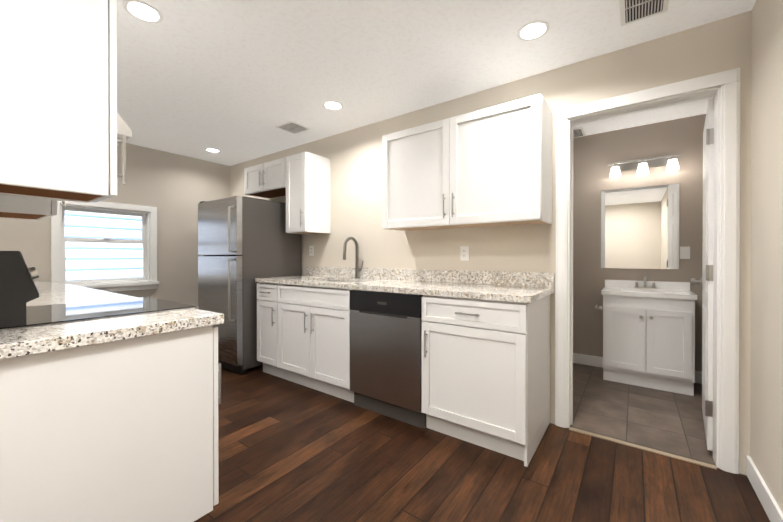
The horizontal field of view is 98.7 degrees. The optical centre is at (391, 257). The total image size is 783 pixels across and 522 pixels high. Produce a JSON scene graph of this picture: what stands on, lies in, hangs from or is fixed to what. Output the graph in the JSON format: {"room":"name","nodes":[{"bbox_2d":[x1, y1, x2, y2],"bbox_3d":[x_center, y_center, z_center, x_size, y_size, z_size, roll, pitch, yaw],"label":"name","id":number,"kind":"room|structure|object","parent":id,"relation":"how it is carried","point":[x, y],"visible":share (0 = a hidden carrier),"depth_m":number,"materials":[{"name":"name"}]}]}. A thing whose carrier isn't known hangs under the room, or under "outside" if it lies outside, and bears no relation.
{"room":"kitchen","nodes":[
{"label":"kitchen","id":0,"kind":"room"},
{"bbox_2d":[0,0,125,202],"bbox_3d":[-1.073,-0.597,1.063,0.248,0.795,0.330,0,0,36],"label":"upper cabinet","id":1,"kind":"object","parent":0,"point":[58,101],"visible":1,"depth_m":0.99,"materials":[{"name":"white paint"}]},
{"bbox_2d":[0,143,227,306],"bbox_3d":[-3.039,-0.082,3.800,0.100,2.427,2.400,0,0,36],"label":"wall","id":2,"kind":"structure","parent":0,"point":[174,188],"depth_m":4.10,"materials":[{"name":"paint"}]},
{"bbox_2d":[0,194,64,219],"bbox_3d":[-1.825,-0.600,1.607,0.380,0.795,0.330,0,0,36],"label":"upper cabinet","id":3,"kind":"object","parent":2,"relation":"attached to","point":[21,207],"visible":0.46,"depth_m":1.55,"materials":[{"name":"white paint"}]},
{"bbox_2d":[51,201,159,291],"bbox_3d":[-3.104,-0.118,3.680,0.165,0.975,0.930,0,0,36],"label":"window","id":4,"kind":"structure","parent":2,"relation":"attached to","point":[148,241],"depth_m":3.69,"materials":[{"name":"white"}]},
{"bbox_2d":[117,0,755,165],"bbox_3d":[-1.003,-1.339,2.148,5.730,0.100,6.480,0,0,36],"label":"ceiling","id":5,"kind":"structure","parent":0,"point":[234,82],"depth_m":2.17,"materials":[{"name":"white paint"}]},
{"bbox_2d":[123,0,162,22],"bbox_3d":[-1.294,-1.285,1.754,0.170,0.005,0.170,0,0,36],"label":"recessed light","id":6,"kind":"object","parent":5,"relation":"in","point":[143,11],"visible":1,"depth_m":1.75,"materials":[{"name":"white"}]},
{"bbox_2d":[205,148,220,152],"bbox_3d":[-2.147,-1.294,4.038,0.170,0.005,0.170,0,0,36],"label":"recessed light","id":7,"kind":"object","parent":5,"relation":"in","point":[214,150],"visible":1,"depth_m":4.04,"materials":[{"name":"white"}]},
{"bbox_2d":[276,121,309,133],"bbox_3d":[-0.978,-1.288,3.334,0.240,0.012,0.230,0,0,36],"label":"ceiling vent","id":8,"kind":"object","parent":5,"relation":"in","point":[292,127],"visible":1,"depth_m":3.31,"materials":[{"name":"white plastic"}]},
{"bbox_2d":[323,101,342,109],"bbox_3d":[-0.494,-1.289,2.842,0.170,0.005,0.170,0,0,36],"label":"recessed light","id":9,"kind":"object","parent":5,"relation":"in","point":[333,105],"visible":1,"depth_m":2.83,"materials":[{"name":"white"}]},
{"bbox_2d":[517,20,549,40],"bbox_3d":[0.802,-1.285,1.904,0.170,0.005,0.170,0,0,36],"label":"recessed light","id":10,"kind":"object","parent":5,"relation":"in","point":[532,30],"visible":1,"depth_m":1.90,"materials":[{"name":"white"}]},
{"bbox_2d":[573,127,585,137],"bbox_3d":[1.851,-1.287,3.490,0.260,0.014,0.260,0,0,36],"label":"fan","id":11,"kind":"object","parent":5,"relation":"attached to","point":[578,132],"visible":0.33,"depth_m":3.43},
{"bbox_2d":[619,0,668,25],"bbox_3d":[1.266,-1.281,1.685,0.200,0.012,0.290,0,0,36],"label":"ceiling vent","id":12,"kind":"object","parent":5,"relation":"in","point":[631,11],"visible":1,"depth_m":1.73,"materials":[{"name":"white plastic"}]},
{"bbox_2d":[194,365,769,521],"bbox_3d":[-1.558,1.191,1.392,5.730,0.100,4.588,0,0,36],"label":"floor","id":13,"kind":"structure","parent":0,"point":[289,451],"depth_m":1.76,"materials":[{"name":"brown wood"}]},
{"bbox_2d":[0,251,198,330],"bbox_3d":[-1.301,0.558,1.488,0.602,1.165,0.688,0,0,36],"label":"electric range","id":14,"kind":"object","parent":13,"relation":"on","point":[18,290],"visible":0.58,"depth_m":1.19,"materials":[{"name":"grey"}]},
{"bbox_2d":[0,325,220,521],"bbox_3d":[-0.977,0.705,1.201,0.248,0.874,0.658,0,0,36],"label":"base cabinet","id":15,"kind":"object","parent":13,"relation":"on","point":[125,430],"visible":0.79,"depth_m":1.09,"materials":[{"name":"white paint"}]},
{"bbox_2d":[0,308,223,359],"bbox_3d":[-0.974,0.197,1.184,0.269,0.139,0.638,0,0,36],"label":"countertop","id":16,"kind":"structure","parent":15,"relation":"on","point":[18,342],"depth_m":1.09,"materials":[{"name":"stone"}]},
{"bbox_2d":[198,196,301,374],"bbox_3d":[-1.572,0.262,3.692,0.775,1.739,0.826,0,0,36],"label":"refrigerator","id":17,"kind":"object","parent":13,"relation":"on","point":[244,242],"visible":0.81,"depth_m":3.34,"materials":[{"name":"grey metal"}]},
{"bbox_2d":[257,282,283,378],"bbox_3d":[-1.012,0.684,3.432,0.338,0.897,0.658,0,0,36],"label":"base cabinet","id":18,"kind":"object","parent":13,"relation":"on","point":[267,325],"visible":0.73,"depth_m":3.20,"materials":[{"name":"white paint"}]},
{"bbox_2d":[278,284,353,402],"bbox_3d":[-0.509,0.686,3.068,0.898,0.897,0.658,0,0,36],"label":"base cabinet","id":19,"kind":"object","parent":13,"relation":"on","point":[313,338],"visible":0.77,"depth_m":2.80,"materials":[{"name":"white paint"}]},
{"bbox_2d":[255,266,553,302],"bbox_3d":[-0.110,0.258,2.791,2.560,0.319,0.638,0,0,36],"label":"countertop","id":20,"kind":"structure","parent":19,"relation":"on","point":[522,287],"depth_m":2.54,"materials":[{"name":"stone"}]},
{"bbox_2d":[343,237,362,277],"bbox_3d":[-0.361,-0.004,3.191,0.109,0.400,0.220,0,0,36],"label":"kitchen faucet","id":21,"kind":"object","parent":20,"relation":"on","point":[357,269],"visible":1,"depth_m":3.25,"materials":[{"name":"silver metal"}]},
{"bbox_2d":[350,290,425,428],"bbox_3d":[0.109,0.689,2.618,0.622,0.893,0.609,0,0,36],"label":"dishwasher","id":22,"kind":"object","parent":13,"relation":"on","point":[385,353],"visible":0.77,"depth_m":2.35,"materials":[{"name":"grey metal"}]},
{"bbox_2d":[422,295,549,466],"bbox_3d":[0.633,0.689,2.242,0.658,0.897,0.658,0,0,36],"label":"base cabinet","id":23,"kind":"object","parent":13,"relation":"on","point":[485,373],"visible":0.96,"depth_m":1.99,"materials":[{"name":"white paint"}]},
{"bbox_2d":[569,427,716,469],"bbox_3d":[1.472,1.136,2.030,0.710,0.005,0.034,0,0,36],"label":"threshold","id":24,"kind":"object","parent":13,"relation":"on","point":[648,449],"depth_m":1.99,"materials":[{"name":"beige wood"}]},
{"bbox_3d":[-2.885,0.699,2.583,1.431,0.874,0.658,0,0,36],"label":"base cabinet","id":25,"kind":"object","parent":13,"relation":"on","visible":0},
{"bbox_2d":[26,281,137,306],"bbox_3d":[-2.527,0.193,2.308,2.335,0.139,0.638,0,0,36],"label":"countertop","id":26,"kind":"structure","parent":25,"relation":"on","point":[52,292],"depth_m":2.01,"materials":[{"name":"stone"}]},
{"bbox_2d":[228,13,743,473],"bbox_3d":[-0.160,-0.080,3.284,5.370,2.427,0.100,0,0,36],"label":"wall","id":27,"kind":"structure","parent":0,"point":[355,155],"depth_m":2.52,"materials":[{"name":"paint"}]},
{"bbox_2d":[244,157,285,198],"bbox_3d":[-1.325,-0.896,3.832,0.765,0.310,0.368,0,0,36],"label":"upper cabinet","id":28,"kind":"object","parent":27,"relation":"attached to","point":[266,180],"visible":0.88,"depth_m":3.71,"materials":[{"name":"white paint"}]},
{"bbox_2d":[286,152,329,234],"bbox_3d":[-0.884,-0.655,3.514,0.315,0.790,0.368,0,0,36],"label":"upper cabinet","id":29,"kind":"object","parent":27,"relation":"attached to","point":[308,193],"visible":1,"depth_m":3.41,"materials":[{"name":"white paint"}]},
{"bbox_2d":[309,246,313,255],"bbox_3d":[-0.893,-0.081,3.746,0.070,0.114,0.009,0,0,36],"label":"outlet","id":30,"kind":"object","parent":27,"relation":"attached to","point":[311,250],"visible":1,"depth_m":3.74,"materials":[{"name":"white plastic"}]},
{"bbox_2d":[460,246,468,260],"bbox_3d":[0.582,-0.036,2.679,0.070,0.114,0.009,0,0,36],"label":"outlet","id":31,"kind":"object","parent":27,"relation":"attached to","point":[464,253],"visible":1,"depth_m":2.67,"materials":[{"name":"white plastic"}]},
{"bbox_2d":[382,94,551,230],"bbox_3d":[0.501,-0.618,2.511,1.215,0.765,0.368,0,0,36],"label":"upper cabinet","id":32,"kind":"object","parent":27,"relation":"attached to","point":[489,166],"visible":1,"depth_m":2.30,"materials":[{"name":"white paint"}]},
{"bbox_2d":[555,68,739,473],"bbox_3d":[1.508,0.069,2.075,0.882,2.138,0.144,0,0,36],"label":"door frame","id":33,"kind":"structure","parent":27,"relation":"attached to","point":[722,88],"depth_m":1.84,"materials":[{"name":"white wood"}]},
{"bbox_2d":[691,98,713,450],"bbox_3d":[2.083,0.096,2.171,0.168,2.016,0.719,0,0,36],"label":"bathroom door","id":34,"kind":"structure","parent":27,"relation":"in","point":[705,281],"depth_m":1.93,"materials":[{"name":"white wood"}]},
{"bbox_2d":[573,114,705,371],"bbox_3d":[1.155,-0.077,2.396,2.200,2.427,0.004,0,0,36],"label":"wall","id":35,"kind":"structure","parent":0,"point":[594,155],"depth_m":2.10,"materials":[{"name":"paint"}]},
{"bbox_2d":[573,353,701,383],"bbox_3d":[2.016,1.079,3.591,2.000,0.107,0.018,0,0,36],"label":"baseboard","id":36,"kind":"structure","parent":35,"relation":"attached to","point":[583,359],"depth_m":3.52,"materials":[{"name":"white"}]},
{"bbox_2d":[601,183,679,268],"bbox_3d":[2.420,-0.294,3.299,0.620,0.800,0.008,0,0,36],"label":"bathroom mirror","id":37,"kind":"object","parent":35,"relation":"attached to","point":[639,227],"visible":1,"depth_m":3.28,"materials":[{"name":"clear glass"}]},
{"bbox_2d":[608,154,680,177],"bbox_3d":[2.414,-0.886,3.229,0.560,0.155,0.122,0,0,36],"label":"sconce","id":38,"kind":"object","parent":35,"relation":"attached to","point":[643,165],"visible":1,"depth_m":3.21,"materials":[{"name":"white glass"}]},
{"bbox_2d":[680,247,689,258],"bbox_3d":[2.703,-0.048,3.094,0.070,0.114,0.008,0,0,36],"label":"electrical outlet","id":39,"kind":"object","parent":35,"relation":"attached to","point":[684,252],"visible":1,"depth_m":3.09,"materials":[{"name":"white plastic"}]},
{"bbox_2d":[550,363,746,475],"bbox_3d":[1.654,1.184,3.006,2.500,0.100,1.792,0,0,36],"label":"floor","id":40,"kind":"structure","parent":0,"point":[665,421],"depth_m":2.44,"materials":[{"name":"grey tile"}]},
{"bbox_2d":[601,275,696,395],"bbox_3d":[2.314,0.647,3.063,0.654,0.974,0.485,0,0,36],"label":"bathroom vanity","id":41,"kind":"object","parent":40,"relation":"on","point":[648,334],"visible":0.98,"depth_m":2.90,"materials":[{"name":"white paint"}]},
{"bbox_2d":[744,0,782,512],"bbox_3d":[0.617,-0.067,-0.069,0.120,2.427,4.380,0,0,36],"label":"wall","id":42,"kind":"structure","parent":0,"point":[763,25],"depth_m":1.57,"materials":[{"name":"paint"}]},
{"bbox_2d":[746,456,782,521],"bbox_3d":[0.606,1.093,0.017,0.014,0.107,4.298,0,0,36],"label":"baseboard","id":43,"kind":"structure","parent":42,"relation":"attached to","point":[772,509],"depth_m":1.53,"materials":[{"name":"white wood"}]},
{"label":"outside","id":44,"kind":"structure","parent":0,"visible":0},
{"bbox_2d":[65,210,142,279],"bbox_3d":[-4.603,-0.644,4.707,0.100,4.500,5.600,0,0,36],"label":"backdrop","id":45,"kind":"structure","parent":44,"point":[134,223],"depth_m":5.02,"materials":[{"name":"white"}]},
{"bbox_3d":[-1.422,-0.788,1.315,0.606,0.415,0.330,0,0,36],"label":"upper cabinet","id":46,"kind":"object","parent":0,"visible":0},
{"bbox_2d":[117,112,131,144],"bbox_3d":[-1.399,-0.524,1.349,0.602,0.094,0.410,0,0,36],"label":"range hood","id":47,"kind":"object","parent":46,"relation":"attached to","point":[123,127],"visible":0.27,"depth_m":1.32,"materials":[{"name":"white metal"}]}
]}

